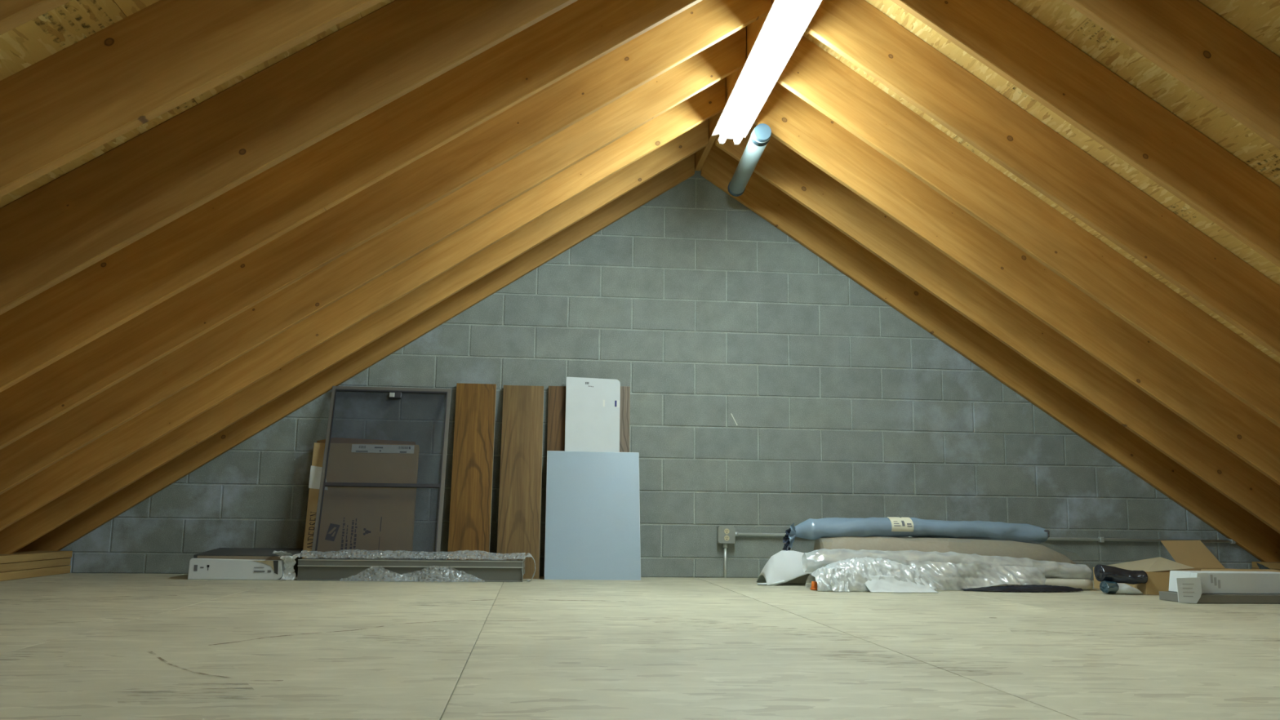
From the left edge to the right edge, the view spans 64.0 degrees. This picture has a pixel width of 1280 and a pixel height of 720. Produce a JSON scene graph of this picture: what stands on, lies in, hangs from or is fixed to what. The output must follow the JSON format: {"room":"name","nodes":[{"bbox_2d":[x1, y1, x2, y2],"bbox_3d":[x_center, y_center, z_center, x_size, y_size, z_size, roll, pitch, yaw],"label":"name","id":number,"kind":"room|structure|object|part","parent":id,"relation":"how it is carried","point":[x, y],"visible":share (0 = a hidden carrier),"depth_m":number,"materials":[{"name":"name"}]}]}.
{"room":"attic","nodes":[
{"label":"attic","id":0,"kind":"room"},
{"bbox_2d":[0,0,1279,561],"bbox_3d":[0.799,-0.677,2.302,9.442,3.152,9.000,2,-9,-6],"label":"ceiling","id":1,"kind":"structure","parent":0,"point":[216,216],"depth_m":4.48,"materials":[{"name":"brown wood"}]},
{"bbox_3d":[-1.810,-0.507,2.655,1.219,0.013,2.439,-32,-4,-10],"label":"sheathing panel","id":2,"kind":"part","parent":1,"relation":"part of","materials":[{"name":"beige wood"}]},
{"bbox_3d":[-0.664,-1.325,1.659,1.219,0.013,2.439,-32,-4,-10],"label":"sheathing panel","id":3,"kind":"part","parent":1,"relation":"part of","materials":[{"name":"beige wood"}]},
{"bbox_3d":[-0.913,-0.958,4.058,1.219,0.013,2.439,-32,-4,-10],"label":"sheathing panel","id":4,"kind":"part","parent":1,"relation":"part of","materials":[{"name":"brown wood"}]},
{"bbox_2d":[727,123,771,196],"bbox_3d":[0.634,-1.161,5.996,0.107,0.117,0.965,1,-9,-3],"label":"pipe","id":5,"kind":"object","parent":1,"relation":"hanging from","point":[760,136],"visible":1,"depth_m":5.84,"materials":[{"name":"metal"}]},
{"bbox_2d":[711,0,822,145],"bbox_3d":[0.575,-1.412,4.796,0.188,0.216,1.730,2,-9,-6],"label":"lamp","id":6,"kind":"object","parent":1,"relation":"hanging from","point":[786,21],"visible":1,"depth_m":4.68,"materials":[{"name":"white plastic"}]},
{"bbox_3d":[1.014,-1.380,5.564,1.219,0.013,2.439,35,-10,0],"label":"sheathing panel","id":7,"kind":"part","parent":1,"relation":"part of","materials":[{"name":"beige wood"}]},
{"bbox_3d":[1.263,-1.747,3.165,1.219,0.013,2.439,35,-10,0],"label":"sheathing panel","id":8,"kind":"part","parent":1,"relation":"part of","materials":[{"name":"beige wood"}]},
{"bbox_3d":[2.144,-0.872,4.363,1.219,0.013,2.439,35,-10,0],"label":"sheathing panel","id":9,"kind":"part","parent":1,"relation":"part of","materials":[{"name":"beige wood"}]},
{"bbox_3d":[3.024,0.003,5.561,1.219,0.013,2.439,35,-10,0],"label":"sheathing panel","id":10,"kind":"part","parent":1,"relation":"part of","materials":[{"name":"beige wood"}]},
{"bbox_2d":[0,573,1279,719],"bbox_3d":[0.772,0.799,2.073,8.900,0.222,8.600,2,-9,-6],"label":"floor","id":11,"kind":"structure","parent":0,"point":[73,646],"depth_m":2.78,"materials":[{"name":"brown wood"}]},
{"bbox_3d":[-3.546,1.152,5.358,0.979,0.021,1.148,2,-9,-6],"label":"osb panel","id":12,"kind":"part","parent":11,"relation":"part of","materials":[{"name":"beige wood"}]},
{"bbox_3d":[-2.181,0.738,2.568,1.159,0.021,2.438,2,-9,-6],"label":"osb panel","id":13,"kind":"part","parent":11,"relation":"part of","materials":[{"name":"beige wood"}]},
{"bbox_3d":[-2.423,1.095,4.899,1.159,0.021,2.298,2,-9,-6],"label":"osb panel","id":14,"kind":"part","parent":11,"relation":"part of","materials":[{"name":"beige wood"}]},
{"bbox_2d":[187,558,285,580],"bbox_3d":[-2.193,1.147,5.656,0.490,0.112,0.283,2,-9,-6],"label":"carton","id":15,"kind":"object","parent":11,"relation":"on","point":[198,568],"visible":0.82,"depth_m":5.52,"materials":[{"name":"cardboard"}]},
{"bbox_2d":[193,547,302,559],"bbox_3d":[-2.184,1.092,5.784,0.500,0.048,0.449,2,-9,-5],"label":"board","id":16,"kind":"object","parent":15,"relation":"on","point":[264,553],"visible":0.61,"depth_m":5.65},
{"bbox_3d":[-1.056,0.813,2.959,1.159,0.021,2.438,2,-9,-6],"label":"osb panel","id":17,"kind":"part","parent":11,"relation":"part of","materials":[{"name":"beige wood"}]},
{"bbox_2d":[271,550,301,580],"bbox_3d":[-1.913,1.108,5.534,0.142,0.157,0.081,2,-9,-6],"label":"scrap","id":18,"kind":"object","parent":11,"relation":"on","point":[288,558],"visible":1,"depth_m":5.54,"materials":[{"name":"white"}]},
{"bbox_3d":[-0.807,0.445,0.559,1.159,0.021,2.438,2,-9,-6],"label":"osb panel","id":19,"kind":"part","parent":11,"relation":"part of","materials":[{"name":"beige wood"}]},
{"bbox_3d":[-1.284,1.149,5.152,1.159,0.021,2.018,2,-9,-6],"label":"osb panel","id":20,"kind":"part","parent":11,"relation":"part of","materials":[{"name":"beige wood"}]},
{"bbox_2d":[302,437,419,559],"bbox_3d":[-1.636,0.862,6.023,0.617,0.823,0.225,2,-9,-5],"label":"carton","id":21,"kind":"object","parent":11,"relation":"on","point":[357,522],"visible":0.93,"depth_m":6.00,"materials":[{"name":"cardboard"}]},
{"bbox_2d":[311,386,451,559],"bbox_3d":[-1.502,0.700,6.002,0.712,1.131,0.381,2,-9,-6],"label":"screen","id":22,"kind":"object","parent":11,"relation":"on","point":[394,393],"visible":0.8,"depth_m":6.03,"materials":[{"name":"grey metal"}]},
{"bbox_3d":[-1.846,0.690,5.968,0.022,1.184,0.018,2,-27,-6],"label":"frame rail","id":23,"kind":"part","parent":22,"relation":"part of","materials":[{"name":"grey metal"}]},
{"bbox_3d":[-1.514,0.180,6.263,0.668,0.022,0.018,2,-27,-6],"label":"frame rail","id":24,"kind":"part","parent":22,"relation":"part of","materials":[{"name":"grey metal"}]},
{"bbox_3d":[-1.506,0.211,6.224,0.030,0.028,0.003,2,-27,-6],"label":"latch plate","id":25,"kind":"part","parent":22,"relation":"part of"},
{"bbox_3d":[-1.159,0.709,6.036,0.022,1.184,0.018,2,-27,-6],"label":"frame rail","id":26,"kind":"part","parent":22,"relation":"part of","materials":[{"name":"grey metal"}]},
{"bbox_2d":[297,552,535,582],"bbox_3d":[-1.215,1.128,5.633,1.284,0.168,0.252,2,-9,-6],"label":"metal rail","id":27,"kind":"object","parent":11,"relation":"on","point":[308,569],"visible":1,"depth_m":5.60,"materials":[{"name":"white metal"}]},
{"bbox_2d":[447,382,496,559],"bbox_3d":[-1.007,0.709,6.151,0.242,1.166,0.217,2,-9,-6],"label":"board","id":28,"kind":"object","parent":11,"relation":"on","point":[472,476],"visible":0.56,"depth_m":6.15,"materials":[{"name":"brown wood"}]},
{"bbox_2d":[496,385,544,578],"bbox_3d":[-0.716,0.716,6.154,0.250,1.162,0.267,2,-9,-6],"label":"board","id":29,"kind":"object","parent":11,"relation":"on","point":[518,534],"visible":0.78,"depth_m":6.15,"materials":[{"name":"brown wood"}]},
{"bbox_2d":[543,386,565,577],"bbox_3d":[-0.452,0.737,6.287,0.247,1.161,0.065,2,-9,-6],"label":"board","id":30,"kind":"object","parent":11,"relation":"on","point":[557,394],"visible":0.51,"depth_m":6.34,"materials":[{"name":"brown wood"}]},
{"bbox_2d":[544,450,640,580],"bbox_3d":[-0.279,0.916,6.084,0.558,0.756,0.224,2,-9,-6],"label":"panel","id":31,"kind":"object","parent":11,"relation":"on","point":[593,516],"visible":0.89,"depth_m":6.07,"materials":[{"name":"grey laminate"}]},
{"bbox_2d":[564,377,620,452],"bbox_3d":[-0.295,0.707,6.249,0.335,1.214,0.091,2,-9,-6],"label":"panel","id":32,"kind":"object","parent":11,"relation":"on","point":[592,418],"visible":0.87,"depth_m":6.31,"materials":[{"name":"plastic"}]},
{"bbox_2d":[619,386,630,452],"bbox_3d":[-0.191,0.740,6.313,0.248,1.170,0.065,2,-9,-6],"label":"board","id":33,"kind":"object","parent":11,"relation":"on","point":[624,408],"visible":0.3,"depth_m":6.38,"materials":[{"name":"beige wood"}]},
{"bbox_3d":[-0.060,1.078,4.596,1.157,0.021,3.381,2,-9,-6],"label":"osb panel","id":34,"kind":"part","parent":11,"relation":"part of","materials":[{"name":"beige wood"}]},
{"bbox_3d":[0.237,0.640,1.733,1.157,0.021,2.438,2,-9,-6],"label":"osb panel","id":35,"kind":"part","parent":11,"relation":"part of","materials":[{"name":"beige wood"}]},
{"bbox_2d":[756,550,812,585],"bbox_3d":[0.836,1.166,5.767,0.401,0.189,0.293,2,-9,-6],"label":"wrap","id":36,"kind":"object","parent":11,"relation":"on","point":[784,566],"visible":0.8,"depth_m":5.66,"materials":[{"name":"white plastic"}]},
{"bbox_2d":[809,581,817,590],"bbox_3d":[0.921,1.164,5.287,0.087,0.046,0.039,2,-9,-6],"label":"cap","id":37,"kind":"object","parent":11,"relation":"on","point":[814,584],"visible":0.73,"depth_m":5.27,"materials":[{"name":"plastic"}]},
{"bbox_3d":[0.980,1.279,5.809,1.157,0.021,1.148,2,-9,-6],"label":"osb panel","id":38,"kind":"part","parent":11,"relation":"part of","materials":[{"name":"beige wood"}]},
{"bbox_2d":[805,556,938,592],"bbox_3d":[1.199,1.106,5.310,0.640,0.171,0.285,1,-9,-4],"label":"bubble wrap","id":39,"kind":"object","parent":11,"relation":"on","point":[864,574],"visible":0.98,"depth_m":5.22,"materials":[{"name":"white"}]},
{"bbox_2d":[856,556,1093,590],"bbox_3d":[1.792,1.139,5.462,1.320,0.168,0.202,2,-9,-6],"label":"plastic wrap","id":40,"kind":"object","parent":11,"relation":"on","point":[945,575],"visible":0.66,"depth_m":5.43,"materials":[{"name":"white"}]},
{"bbox_2d":[801,548,1092,578],"bbox_3d":[1.664,1.100,5.546,1.580,0.147,0.157,2,-9,-6],"label":"roll","id":41,"kind":"object","parent":40,"relation":"on","point":[813,560],"visible":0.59,"depth_m":5.50,"materials":[{"name":"white"}]},
{"bbox_2d":[813,536,1079,578],"bbox_3d":[1.772,1.143,5.840,1.573,0.274,0.282,1,-9,-2],"label":"roll","id":42,"kind":"object","parent":41,"relation":"on","point":[969,546],"visible":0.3,"depth_m":5.76,"materials":[{"name":"white"}]},
{"bbox_2d":[782,516,1049,551],"bbox_3d":[1.577,1.031,5.899,1.572,0.250,0.221,2,-9,-6],"label":"roll","id":43,"kind":"object","parent":42,"relation":"on","point":[895,526],"visible":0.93,"depth_m":5.82,"materials":[{"name":"blue plastic"}]},
{"bbox_3d":[1.163,1.009,4.044,1.157,0.021,2.438,2,-9,-6],"label":"osb panel","id":44,"kind":"part","parent":11,"relation":"part of","materials":[{"name":"beige wood"}]},
{"bbox_2d":[962,584,1083,591],"bbox_3d":[2.020,1.195,5.376,0.660,0.033,0.120,2,-9,-6],"label":"sheet","id":45,"kind":"object","parent":11,"relation":"on","point":[1032,588],"visible":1,"depth_m":5.36,"materials":[{"name":"black plastic"}]},
{"bbox_3d":[1.412,0.641,1.645,1.157,0.021,2.438,2,-9,-6],"label":"osb panel","id":46,"kind":"part","parent":11,"relation":"part of","materials":[{"name":"beige wood"}]},
{"bbox_3d":[2.192,1.225,5.359,1.159,0.021,2.298,2,-9,-6],"label":"osb panel","id":47,"kind":"part","parent":11,"relation":"part of","materials":[{"name":"beige wood"}]},
{"bbox_2d":[1099,580,1142,594],"bbox_3d":[2.477,1.168,5.268,0.185,0.067,0.098,2,-9,-6],"label":"pouch","id":48,"kind":"object","parent":11,"relation":"on","point":[1107,587],"visible":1,"depth_m":5.23,"materials":[{"name":"white plastic"}]},
{"bbox_2d":[1093,564,1147,584],"bbox_3d":[2.487,1.109,5.306,0.238,0.098,0.098,-1,-9,13],"label":"tube","id":49,"kind":"object","parent":48,"relation":"on","point":[1102,572],"visible":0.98,"depth_m":5.28,"materials":[{"name":"black plastic"}]},
{"bbox_3d":[2.434,0.868,3.028,1.159,0.021,2.438,2,-9,-6],"label":"osb panel","id":50,"kind":"part","parent":11,"relation":"part of","materials":[{"name":"beige wood"}]},
{"bbox_2d":[1093,540,1279,594],"bbox_3d":[2.971,1.122,5.588,0.810,0.270,0.560,2,-9,-6],"label":"box","id":51,"kind":"object","parent":11,"relation":"on","point":[1188,555],"visible":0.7,"depth_m":5.72,"materials":[{"name":"cardboard"}]},
{"bbox_2d":[1159,591,1279,603],"bbox_3d":[2.975,1.127,4.864,0.945,0.039,0.222,2,-9,-6],"label":"board","id":52,"kind":"object","parent":11,"relation":"on","point":[1163,595],"visible":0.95,"depth_m":4.74,"materials":[{"name":"grey wood"}]},
{"bbox_2d":[1168,570,1279,603],"bbox_3d":[2.775,1.070,4.835,0.651,0.138,0.215,2,-9,-6],"label":"flat box","id":53,"kind":"object","parent":52,"relation":"on","point":[1189,585],"visible":1,"depth_m":4.79,"materials":[{"name":"cardboard"}]},
{"bbox_2d":[1256,562,1269,568],"bbox_3d":[3.492,1.194,5.642,0.160,0.158,0.061,2,-9,-6],"label":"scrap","id":54,"kind":"object","parent":11,"relation":"on","point":[1260,566],"visible":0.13,"depth_m":5.67,"materials":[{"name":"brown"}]},
{"bbox_3d":[3.471,1.074,4.274,1.159,0.021,2.438,2,-9,-6],"label":"osb panel","id":55,"kind":"part","parent":11,"relation":"part of","materials":[{"name":"beige wood"}]},
{"bbox_2d":[60,170,1261,580],"bbox_3d":[0.349,0.014,6.623,8.818,3.112,0.202,2,-9,-6],"label":"wall","id":56,"kind":"structure","parent":0,"point":[771,390],"depth_m":6.52,"materials":[{"name":"concrete"}]},
{"bbox_2d":[0,550,72,581],"bbox_3d":[-2.954,0.523,1.728,0.191,0.126,8.560,2,-9,-6],"label":"trim","id":57,"kind":"structure","parent":56,"relation":"attached to","point":[26,564],"depth_m":5.52,"materials":[{"name":"brown wood"}]},
{"bbox_2d":[723,543,727,577],"bbox_3d":[0.527,1.237,6.331,0.028,0.210,0.028,2,-9,-6],"label":"conduit","id":58,"kind":"object","parent":56,"relation":"attached to","point":[725,545],"visible":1,"depth_m":6.32,"materials":[{"name":"metal"}]},
{"bbox_2d":[716,525,735,543],"bbox_3d":[0.532,1.080,6.344,0.108,0.108,0.064,2,-9,-6],"label":"outlet box","id":59,"kind":"object","parent":56,"relation":"attached to","point":[725,534],"visible":1,"depth_m":6.32,"materials":[{"name":"grey metal"}]},
{"bbox_2d":[724,535,729,540],"bbox_3d":[0.534,1.097,6.312,0.033,0.033,0.004,2,-9,-6],"label":"receptacle","id":60,"kind":"object","parent":59,"relation":"attached to","point":[726,537],"depth_m":6.31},
{"bbox_2d":[724,528,729,533],"bbox_3d":[0.535,1.055,6.319,0.033,0.033,0.004,2,-9,-6],"label":"receptacle","id":61,"kind":"object","parent":59,"relation":"attached to","point":[726,531],"depth_m":6.32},
{"bbox_2d":[735,531,1235,543],"bbox_3d":[2.334,1.135,6.538,3.520,0.040,0.035,2,-9,-6],"label":"conduit","id":62,"kind":"object","parent":56,"relation":"attached to","point":[737,534],"visible":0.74,"depth_m":6.59,"materials":[{"name":"metal"}]},
{"bbox_2d":[1251,561,1279,570],"bbox_3d":[4.511,0.733,2.471,0.191,0.126,8.560,2,-9,-6],"label":"trim","id":63,"kind":"structure","parent":56,"relation":"attached to","point":[1271,565],"depth_m":6.54,"materials":[{"name":"brown wood"}]}
]}

